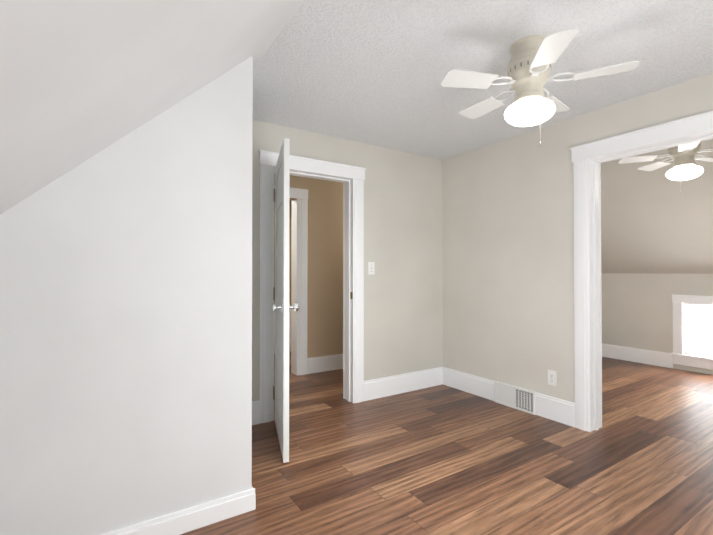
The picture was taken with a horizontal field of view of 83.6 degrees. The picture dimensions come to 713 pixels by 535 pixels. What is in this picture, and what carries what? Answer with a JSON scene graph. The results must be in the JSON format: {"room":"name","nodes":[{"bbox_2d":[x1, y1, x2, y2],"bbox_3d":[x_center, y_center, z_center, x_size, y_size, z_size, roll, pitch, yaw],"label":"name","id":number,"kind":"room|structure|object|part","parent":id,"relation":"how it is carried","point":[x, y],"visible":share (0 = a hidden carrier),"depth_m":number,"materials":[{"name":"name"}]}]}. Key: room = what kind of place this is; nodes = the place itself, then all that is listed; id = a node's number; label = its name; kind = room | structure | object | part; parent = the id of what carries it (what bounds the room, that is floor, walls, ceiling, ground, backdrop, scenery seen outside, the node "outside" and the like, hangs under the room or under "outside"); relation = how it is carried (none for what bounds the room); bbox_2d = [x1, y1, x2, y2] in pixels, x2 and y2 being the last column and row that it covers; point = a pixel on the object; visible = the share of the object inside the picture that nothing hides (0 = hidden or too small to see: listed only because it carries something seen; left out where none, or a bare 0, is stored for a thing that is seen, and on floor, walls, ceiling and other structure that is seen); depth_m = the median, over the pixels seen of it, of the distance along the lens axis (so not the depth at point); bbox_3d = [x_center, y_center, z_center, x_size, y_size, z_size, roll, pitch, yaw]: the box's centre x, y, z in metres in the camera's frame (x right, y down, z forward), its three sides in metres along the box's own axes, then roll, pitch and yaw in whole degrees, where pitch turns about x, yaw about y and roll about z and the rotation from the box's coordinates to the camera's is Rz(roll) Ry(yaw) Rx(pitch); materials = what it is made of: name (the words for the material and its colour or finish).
{"room":"empty attic bedroom","nodes":[
{"label":"empty attic bedroom","id":0,"kind":"room"},
{"bbox_2d":[0,56,252,534],"bbox_3d":[-1.651,0.067,1.969,1.910,2.258,1.210,0,-1,-33],"label":"wall","id":1,"kind":"structure","parent":0,"point":[126,331],"depth_m":1.70,"materials":[{"name":"white paint"}]},
{"bbox_2d":[101,487,255,534],"bbox_3d":[-1.309,1.141,1.450,1.926,0.100,0.016,0,-1,-33],"label":"baseboard","id":2,"kind":"structure","parent":1,"relation":"attached to","point":[239,503],"depth_m":1.82,"materials":[{"name":"white wood"}]},
{"bbox_2d":[0,0,304,213],"bbox_3d":[-0.704,-0.225,0.476,2.160,2.087,4.750,0,-1,-33],"label":"ceiling","id":3,"kind":"structure","parent":0,"point":[81,81],"depth_m":1.07,"materials":[{"name":"white paint"}]},
{"bbox_2d":[274,200,291,340],"bbox_3d":[-1.132,0.059,5.831,4.800,2.350,0.110,0,-1,-33],"label":"wall","id":4,"kind":"structure","parent":0,"point":[290,209],"depth_m":5.87,"materials":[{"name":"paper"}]},
{"bbox_2d":[274,339,290,353],"bbox_3d":[-1.098,1.143,5.768,4.800,0.180,0.016,0,-1,-33],"label":"baseboard","id":5,"kind":"structure","parent":4,"relation":"attached to","point":[289,339],"depth_m":5.83,"materials":[{"name":"white wood"}]},
{"bbox_2d":[274,175,342,357],"bbox_3d":[-0.432,0.048,4.759,4.800,2.350,0.150,0,-1,-33],"label":"wall","id":6,"kind":"structure","parent":0,"point":[325,279],"depth_m":4.71,"materials":[{"name":"beige paint"}]},
{"bbox_2d":[274,185,307,375],"bbox_3d":[-1.063,0.161,4.333,1.100,2.115,0.173,0,-1,-33],"label":"door frame","id":7,"kind":"structure","parent":6,"relation":"attached to","point":[299,255],"depth_m":4.53,"materials":[{"name":"white wood"}]},
{"bbox_2d":[307,354,342,373],"bbox_3d":[0.530,1.138,5.278,2.610,0.180,0.016,0,-1,-33],"label":"baseboard","id":8,"kind":"structure","parent":6,"relation":"attached to","point":[323,363],"depth_m":4.68,"materials":[{"name":"white wood"}]},
{"bbox_2d":[252,120,442,400],"bbox_3d":[1.108,0.045,4.403,5.370,2.350,0.150,0,-1,-33],"label":"wall","id":9,"kind":"structure","parent":0,"point":[403,315],"depth_m":3.81,"materials":[{"name":"beige paint"}]},
{"bbox_2d":[252,400,259,424],"bbox_3d":[-0.904,1.116,2.980,0.375,0.180,0.016,0,-1,-33],"label":"baseboard","id":10,"kind":"structure","parent":9,"relation":"attached to","point":[255,404],"depth_m":3.06,"materials":[{"name":"white wood"}]},
{"bbox_2d":[273,138,289,462],"bbox_3d":[-0.536,0.201,2.800,0.047,1.985,0.749,0,-1,-16],"label":"door leaf","id":11,"kind":"structure","parent":9,"relation":"in","point":[282,180],"depth_m":2.51,"materials":[{"name":"white wood"}]},
{"bbox_3d":[-0.638,0.207,3.153,0.040,1.660,0.013,0,-1,-16],"label":"door hinges","id":12,"kind":"part","parent":11,"relation":"part of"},
{"bbox_2d":[272,303,298,312],"bbox_3d":[-0.441,0.251,2.483,0.167,0.064,0.105,0,-1,-16],"label":"door knob","id":13,"kind":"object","parent":11,"relation":"attached to","point":[288,307],"depth_m":2.48,"materials":[{"name":"silver metal"}]},
{"bbox_2d":[258,150,365,422],"bbox_3d":[-0.385,0.151,3.423,1.000,2.117,0.203,0,-1,-33],"label":"door frame","id":14,"kind":"structure","parent":9,"relation":"attached to","point":[269,159],"depth_m":3.54,"materials":[{"name":"white wood"}]},
{"bbox_2d":[368,262,374,274],"bbox_3d":[0.141,0.007,3.671,0.072,0.116,0.018,0,-1,-33],"label":"light switch","id":15,"kind":"object","parent":9,"relation":"attached to","point":[371,268],"visible":1,"depth_m":3.67,"materials":[{"name":"white plastic"}]},
{"bbox_2d":[364,367,440,400],"bbox_3d":[0.485,1.125,3.887,1.005,0.180,0.016,0,-1,-33],"label":"baseboard","id":16,"kind":"structure","parent":9,"relation":"attached to","point":[407,382],"depth_m":3.84,"materials":[{"name":"white wood"}]},
{"bbox_2d":[180,352,712,534],"bbox_3d":[0.765,1.237,3.123,7.630,0.060,8.000,0,-1,-33],"label":"floor","id":17,"kind":"structure","parent":0,"point":[442,459],"depth_m":2.42,"materials":[{"name":"brown wood"}]},
{"bbox_2d":[253,0,712,162],"bbox_3d":[1.798,-1.203,2.119,3.816,0.100,4.750,0,-1,-33],"label":"ceiling","id":18,"kind":"structure","parent":0,"point":[372,72],"depth_m":2.23,"materials":[{"name":"white paint"}]},
{"bbox_2d":[441,29,638,146],"bbox_3d":[0.919,-0.896,2.095,0.916,0.515,0.874,-1,-1,44],"label":"ceiling fan","id":19,"kind":"object","parent":18,"relation":"hanging from","point":[533,58],"visible":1,"depth_m":2.00,"materials":[{"name":"beige"}]},
{"bbox_3d":[0.898,-0.805,2.071,0.244,0.113,0.244,-1,-1,44],"label":"globe","id":20,"kind":"part","parent":19,"relation":"part of"},
{"bbox_2d":[442,73,712,402],"bbox_3d":[2.222,0.024,2.295,0.150,2.350,4.600,0,-1,-33],"label":"wall","id":21,"kind":"structure","parent":0,"point":[508,256],"depth_m":3.40,"materials":[{"name":"beige paint"}]},
{"bbox_2d":[441,367,493,400],"bbox_3d":[1.088,1.124,3.866,0.018,0.180,0.630,0,-1,-33],"label":"baseboard","id":22,"kind":"structure","parent":21,"relation":"attached to","point":[479,386],"depth_m":3.86,"materials":[{"name":"white wood"}]},
{"bbox_2d":[494,381,535,414],"bbox_3d":[1.358,1.118,3.434,0.037,0.184,0.390,0,-1,-33],"label":"air vent","id":23,"kind":"object","parent":21,"relation":"in","point":[518,398],"visible":1,"depth_m":3.42,"materials":[{"name":"white"}]},
{"bbox_2d":[548,370,556,385],"bbox_3d":[1.553,0.877,3.166,0.008,0.116,0.072,0,-1,-33],"label":"outlet","id":24,"kind":"object","parent":21,"relation":"attached to","point":[553,377],"visible":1,"depth_m":3.16,"materials":[{"name":"white plastic"}]},
{"bbox_2d":[535,392,574,426],"bbox_3d":[1.562,1.117,3.143,0.016,0.180,0.320,0,-1,-33],"label":"baseboard","id":25,"kind":"structure","parent":21,"relation":"attached to","point":[552,408],"depth_m":3.13,"materials":[{"name":"white wood"}]},
{"bbox_2d":[570,111,712,431],"bbox_3d":[1.986,0.144,2.647,0.203,2.117,1.020,0,-1,-33],"label":"door frame","id":26,"kind":"structure","parent":21,"relation":"attached to","point":[582,155],"depth_m":2.95,"materials":[{"name":"white wood"}]},
{"bbox_2d":[601,273,712,374],"bbox_3d":[4.263,0.644,4.338,0.150,1.150,3.400,0,-1,-33],"label":"wall","id":27,"kind":"structure","parent":0,"point":[637,310],"depth_m":5.08,"materials":[{"name":"beige paint"}]},
{"bbox_2d":[602,343,672,367],"bbox_3d":[3.562,1.138,5.255,0.016,0.180,1.010,0,-1,-33],"label":"baseboard","id":28,"kind":"structure","parent":27,"relation":"attached to","point":[655,358],"depth_m":5.12,"materials":[{"name":"white wood"}]},
{"bbox_2d":[671,295,712,369],"bbox_3d":[4.159,0.742,4.389,0.108,0.835,1.114,0,-1,-33],"label":"room window","id":29,"kind":"structure","parent":27,"relation":"in","point":[679,356],"depth_m":4.75,"materials":[{"name":"white wood"}]},
{"bbox_2d":[690,307,712,352],"bbox_3d":[4.211,0.725,4.422,0.005,0.610,0.900,0,-1,-33],"label":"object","id":30,"kind":"structure","parent":29,"relation":"attached to","point":[701,322],"depth_m":4.67,"materials":[{"name":"white glass"}]},
{"bbox_2d":[601,139,712,273],"bbox_3d":[3.676,-0.515,4.056,1.454,1.438,3.550,0,-1,-33],"label":"ceiling","id":31,"kind":"structure","parent":0,"point":[654,222],"depth_m":4.42,"materials":[{"name":"beige paint"}]},
{"bbox_2d":[618,141,712,193],"bbox_3d":[2.746,-0.883,3.369,0.916,0.515,0.874,0,-1,-1],"label":"ceiling fan","id":32,"kind":"object","parent":31,"relation":"hanging from","point":[685,167],"visible":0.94,"depth_m":3.31,"materials":[{"name":"beige"}]},
{"bbox_3d":[2.746,-0.792,3.338,0.244,0.113,0.244,0,-1,-1],"label":"globe","id":33,"kind":"part","parent":32,"relation":"part of"}
]}

